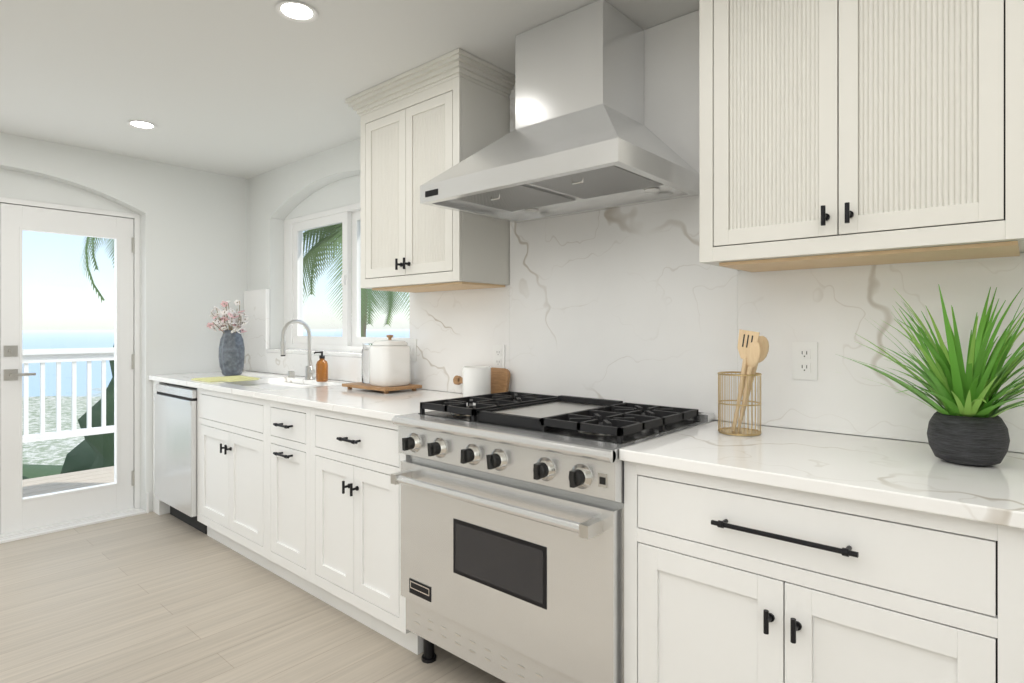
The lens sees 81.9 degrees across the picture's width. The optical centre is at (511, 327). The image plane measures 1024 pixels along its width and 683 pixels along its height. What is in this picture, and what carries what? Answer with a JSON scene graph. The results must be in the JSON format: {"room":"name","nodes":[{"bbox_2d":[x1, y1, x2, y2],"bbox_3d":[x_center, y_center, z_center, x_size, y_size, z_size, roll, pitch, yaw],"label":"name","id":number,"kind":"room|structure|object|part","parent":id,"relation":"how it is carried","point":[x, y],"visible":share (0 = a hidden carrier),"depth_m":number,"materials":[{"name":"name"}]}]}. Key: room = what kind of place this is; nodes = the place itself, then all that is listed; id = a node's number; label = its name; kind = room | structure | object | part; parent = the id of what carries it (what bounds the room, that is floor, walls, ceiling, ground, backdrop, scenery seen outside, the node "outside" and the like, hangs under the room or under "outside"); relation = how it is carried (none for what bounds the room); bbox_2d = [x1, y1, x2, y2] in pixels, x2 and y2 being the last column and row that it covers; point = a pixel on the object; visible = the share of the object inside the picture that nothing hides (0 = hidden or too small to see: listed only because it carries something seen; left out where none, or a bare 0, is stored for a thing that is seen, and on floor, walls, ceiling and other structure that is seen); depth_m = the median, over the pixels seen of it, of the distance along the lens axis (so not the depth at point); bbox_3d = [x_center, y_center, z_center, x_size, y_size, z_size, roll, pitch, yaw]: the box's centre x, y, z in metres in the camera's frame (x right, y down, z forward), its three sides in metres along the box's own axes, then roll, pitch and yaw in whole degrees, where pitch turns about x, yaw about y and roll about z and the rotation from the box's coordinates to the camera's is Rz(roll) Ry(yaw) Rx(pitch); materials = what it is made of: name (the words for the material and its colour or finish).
{"room":"kitchen","nodes":[
{"label":"kitchen","id":0,"kind":"room"},
{"bbox_2d":[0,132,246,511],"bbox_3d":[-3.595,0.059,2.776,0.250,2.340,5.100,0,0,41],"label":"wall","id":1,"kind":"structure","parent":0,"point":[193,247],"depth_m":3.99,"materials":[{"name":"white paint"}]},
{"bbox_2d":[0,197,145,543],"bbox_3d":[-3.006,0.234,3.433,0.257,1.989,1.479,0,0,41],"label":"door","id":2,"kind":"structure","parent":1,"relation":"in","point":[118,497],"depth_m":3.69,"materials":[{"name":"white paint"}]},
{"bbox_2d":[146,493,148,512],"bbox_3d":[-3.712,1.164,2.439,0.016,0.130,3.936,0,0,41],"label":"baseboard","id":3,"kind":"structure","parent":1,"relation":"attached to","point":[147,502],"depth_m":3.91,"materials":[{"name":"white paint"}]},
{"bbox_2d":[0,511,505,682],"bbox_3d":[-0.875,1.254,0.380,7.500,0.050,5.100,0,0,41],"label":"floor","id":4,"kind":"structure","parent":0,"point":[152,597],"depth_m":2.47,"materials":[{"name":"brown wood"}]},
{"bbox_2d":[153,383,206,533],"bbox_3d":[-1.889,0.796,3.863,0.615,0.865,0.632,0,0,41],"label":"dishwasher","id":5,"kind":"object","parent":4,"relation":"on","point":[176,448],"visible":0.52,"depth_m":3.59,"materials":[{"name":"grey metal"}]},
{"bbox_2d":[197,390,268,569],"bbox_3d":[-1.295,0.789,3.390,0.894,0.880,0.632,0,0,41],"label":"base cabinet","id":6,"kind":"object","parent":4,"relation":"on","point":[233,432],"depth_m":3.13,"materials":[{"name":"white paint"}]},
{"bbox_2d":[269,402,312,594],"bbox_3d":[-0.836,0.789,2.986,0.481,0.880,0.632,0,0,41],"label":"base cabinet","id":7,"kind":"object","parent":4,"relation":"on","point":[296,487],"depth_m":2.74,"materials":[{"name":"white paint"}]},
{"bbox_2d":[313,410,434,654],"bbox_3d":[-0.448,0.789,2.643,0.707,0.880,0.632,0,0,41],"label":"base cabinet","id":8,"kind":"object","parent":4,"relation":"on","point":[357,507],"depth_m":2.37,"materials":[{"name":"white paint"}]},
{"bbox_2d":[149,370,475,421],"bbox_3d":[-1.204,0.314,3.274,2.677,0.071,0.629,0,0,41],"label":"countertop","id":9,"kind":"structure","parent":8,"relation":"on","point":[335,398],"depth_m":2.81,"materials":[{"name":"white stone"}]},
{"bbox_2d":[191,375,259,381],"bbox_3d":[-1.731,0.314,3.599,0.340,0.008,0.300,0,0,41],"label":"cloth","id":10,"kind":"object","parent":9,"relation":"on","point":[228,378],"visible":1,"depth_m":3.58,"materials":[{"name":"yellow fabric"}]},
{"bbox_2d":[206,300,248,375],"bbox_3d":[-1.895,0.065,3.955,0.406,0.507,0.288,0,0,41],"label":"vase","id":11,"kind":"object","parent":9,"relation":"on","point":[231,353],"visible":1,"depth_m":3.88,"materials":[{"name":"grey ceramic"}]},
{"bbox_2d":[237,378,324,389],"bbox_3d":[-1.321,0.433,3.385,0.700,0.192,0.430,0,0,41],"label":"sink","id":12,"kind":"object","parent":9,"relation":"in","point":[282,383],"depth_m":3.56,"materials":[{"name":"white ceramic"}]},
{"bbox_3d":[-1.413,0.298,3.779,0.044,0.040,0.044,0,0,41],"label":"air switch button","id":13,"kind":"part","parent":9,"relation":"part of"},
{"bbox_2d":[280,319,314,379],"bbox_3d":[-1.280,0.135,3.542,0.087,0.366,0.212,0,0,41],"label":"gooseneck faucet","id":14,"kind":"object","parent":9,"relation":"on","point":[310,371],"visible":1,"depth_m":3.57,"materials":[{"name":"silver metal"}]},
{"bbox_2d":[314,351,327,381],"bbox_3d":[-1.124,0.229,3.464,0.068,0.178,0.087,0,0,41],"label":"soap dispenser","id":15,"kind":"object","parent":9,"relation":"on","point":[321,369],"visible":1,"depth_m":3.45,"materials":[{"name":"orange glass"}]},
{"bbox_2d":[342,382,421,393],"bbox_3d":[-0.667,0.304,3.015,0.370,0.028,0.230,0,0,41],"label":"wood tray","id":16,"kind":"object","parent":9,"relation":"on","point":[386,390],"visible":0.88,"depth_m":2.92,"materials":[{"name":"brown wood"}]},
{"bbox_2d":[362,343,371,382],"bbox_3d":[-0.735,0.186,3.089,0.100,0.205,0.100,0,0,41],"label":"canister","id":17,"kind":"object","parent":16,"relation":"on","point":[365,363],"visible":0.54,"depth_m":3.04,"materials":[{"name":"white ceramic"}]},
{"bbox_2d":[369,335,409,386],"bbox_3d":[-0.614,0.163,2.969,0.166,0.252,0.166,0,0,41],"label":"ceramic canister","id":18,"kind":"object","parent":16,"relation":"on","point":[389,362],"visible":1,"depth_m":2.90,"materials":[{"name":"white ceramic"}]},
{"bbox_2d":[463,366,490,396],"bbox_3d":[-0.153,0.245,2.576,0.124,0.146,0.124,0,0,41],"label":"crock","id":19,"kind":"object","parent":9,"relation":"on","point":[476,380],"visible":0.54,"depth_m":2.52,"materials":[{"name":"white ceramic"}]},
{"bbox_2d":[453,367,509,393],"bbox_3d":[-0.146,0.251,2.712,0.344,0.139,0.046,0,0,41],"label":"cutting board","id":20,"kind":"object","parent":9,"relation":"on","point":[500,379],"visible":0.4,"depth_m":2.63,"materials":[{"name":"brown wood"}]},
{"bbox_2d":[391,391,713,682],"bbox_3d":[0.118,0.750,2.056,0.909,0.958,0.704,0,0,41],"label":"range","id":21,"kind":"object","parent":4,"relation":"on","point":[512,537],"visible":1,"depth_m":1.80,"materials":[{"name":"silver metal"}]},
{"bbox_2d":[418,391,700,444],"bbox_3d":[0.145,0.295,2.087,0.859,0.048,0.510,0,0,41],"label":"cooktop","id":22,"kind":"object","parent":21,"relation":"in","point":[615,422],"depth_m":1.96,"materials":[{"name":"black metal"}]},
{"bbox_2d":[624,461,1023,682],"bbox_3d":[0.822,0.789,1.526,0.842,0.880,0.632,0,0,41],"label":"base cabinet","id":23,"kind":"object","parent":4,"relation":"on","point":[776,555],"depth_m":1.27,"materials":[{"name":"white paint"}]},
{"bbox_2d":[619,421,1023,532],"bbox_3d":[1.083,0.334,1.260,1.584,0.030,0.629,0,0,41],"label":"countertop","id":24,"kind":"structure","parent":23,"relation":"on","point":[908,476],"depth_m":1.34,"materials":[{"name":"white stone"}]},
{"bbox_2d":[717,329,768,435],"bbox_3d":[0.690,0.162,1.781,0.133,0.312,0.127,0,0,41],"label":"utensil holder","id":25,"kind":"object","parent":24,"relation":"on","point":[753,348],"visible":1,"depth_m":1.76,"materials":[{"name":"beige wood"}]},
{"bbox_2d":[836,284,1023,465],"bbox_3d":[1.052,0.108,1.341,0.644,0.420,0.539,0,0,41],"label":"potted plant","id":26,"kind":"object","parent":24,"relation":"on","point":[967,426],"visible":1,"depth_m":1.35,"materials":[{"name":"green plant"}]},
{"bbox_2d":[0,0,698,178],"bbox_3d":[-0.875,-1.151,0.380,7.500,0.080,5.100,0,0,41],"label":"ceiling","id":27,"kind":"structure","parent":0,"point":[246,89],"depth_m":2.48,"materials":[{"name":"white paint"}]},
{"bbox_2d":[127,121,156,129],"bbox_3d":[-2.027,-1.109,3.233,0.144,0.004,0.144,0,0,41],"label":"recessed light","id":28,"kind":"object","parent":27,"relation":"in","point":[142,125],"visible":1,"depth_m":3.25,"materials":[{"name":"white paint"}]},
{"bbox_2d":[275,1,317,22],"bbox_3d":[-0.756,-1.109,2.074,0.144,0.004,0.144,0,0,41],"label":"recessed light","id":29,"kind":"object","parent":27,"relation":"in","point":[300,13],"visible":1,"depth_m":2.08,"materials":[{"name":"white paint"}]},
{"bbox_2d":[247,95,1023,453],"bbox_3d":[0.728,0.059,2.200,7.500,2.340,0.250,0,0,41],"label":"wall","id":30,"kind":"structure","parent":0,"point":[329,179],"depth_m":4.13,"materials":[{"name":"white paint"}]},
{"bbox_2d":[266,349,361,357],"bbox_3d":[-1.095,0.164,3.686,1.586,0.020,0.131,0,0,41],"label":"window sill","id":31,"kind":"structure","parent":30,"relation":"attached to","point":[333,353],"depth_m":3.74,"materials":[{"name":"stone"}]},
{"bbox_2d":[284,202,408,351],"bbox_3d":[-1.025,-0.308,3.766,1.584,0.923,0.087,0,0,41],"label":"kitchen window","id":32,"kind":"structure","parent":30,"relation":"in","point":[294,229],"depth_m":3.88,"materials":[{"name":"white paint"}]},
{"bbox_2d":[345,48,514,292],"bbox_3d":[-0.385,-0.645,2.754,0.802,0.928,0.384,0,0,41],"label":"upper cabinet","id":33,"kind":"object","parent":30,"relation":"attached to","point":[424,123],"visible":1,"depth_m":2.59,"materials":[{"name":"white paint"}]},
{"bbox_2d":[244,10,1023,452],"bbox_3d":[-0.047,-0.396,2.695,5.177,1.427,0.028,0,0,41],"label":"backsplash","id":34,"kind":"structure","parent":30,"relation":"attached to","point":[634,304],"depth_m":2.11,"materials":[{"name":"stone"}]},
{"bbox_2d":[407,339,415,360],"bbox_3d":[-0.527,0.119,3.090,0.072,0.116,0.011,0,0,41],"label":"switch plate","id":35,"kind":"object","parent":34,"relation":"attached to","point":[411,343],"visible":0.67,"depth_m":3.08,"materials":[{"name":"white plastic"}]},
{"bbox_2d":[493,345,504,367],"bbox_3d":[-0.061,0.137,2.682,0.072,0.116,0.008,0,0,41],"label":"wall outlet","id":36,"kind":"object","parent":34,"relation":"attached to","point":[498,356],"visible":0.96,"depth_m":2.68,"materials":[{"name":"white plastic"}]},
{"bbox_2d":[420,0,698,222],"bbox_3d":[0.159,-0.784,2.123,0.848,0.647,0.554,0,0,41],"label":"range hood","id":37,"kind":"object","parent":34,"relation":"attached to","point":[581,138],"visible":1,"depth_m":2.06,"materials":[{"name":"silver metal"}]},
{"bbox_2d":[792,342,817,379],"bbox_3d":[0.907,0.103,1.829,0.072,0.116,0.008,0,0,41],"label":"wall outlet","id":38,"kind":"object","parent":34,"relation":"attached to","point":[804,360],"visible":1,"depth_m":1.83,"materials":[{"name":"white plastic"}]},
{"bbox_2d":[699,0,1023,271],"bbox_3d":[0.926,-0.645,1.610,0.733,0.928,0.368,0,0,41],"label":"upper cabinet","id":39,"kind":"object","parent":30,"relation":"attached to","point":[839,133],"visible":1,"depth_m":1.47,"materials":[{"name":"white paint"}]},
{"label":"outside","id":40,"kind":"structure","parent":0,"visible":0},
{"bbox_2d":[22,345,113,479],"bbox_3d":[-12.958,12.029,16.639,43.305,24.400,33.160,0,0,41],"label":"trees","id":41,"kind":"object","parent":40,"point":[102,460],"depth_m":10.38,"materials":[{"name":"green plant"}]},
{"bbox_2d":[22,329,408,464],"bbox_3d":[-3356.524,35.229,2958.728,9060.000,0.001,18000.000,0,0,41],"label":"sea","id":42,"kind":"structure","parent":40,"point":[36,447],"depth_m":377.37,"materials":[{"name":"blue liquid"}]},
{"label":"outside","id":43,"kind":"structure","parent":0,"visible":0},
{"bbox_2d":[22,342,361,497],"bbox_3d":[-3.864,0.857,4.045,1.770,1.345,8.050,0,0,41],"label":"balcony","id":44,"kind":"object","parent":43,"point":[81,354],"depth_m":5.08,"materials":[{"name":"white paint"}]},
{"bbox_2d":[79,214,408,341],"bbox_3d":[-4.275,1.691,10.715,7.796,11.085,7.219,0,0,41],"label":"palm tree","id":45,"kind":"object","parent":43,"point":[331,232],"depth_m":10.74,"materials":[{"name":"green plant"}]}
]}

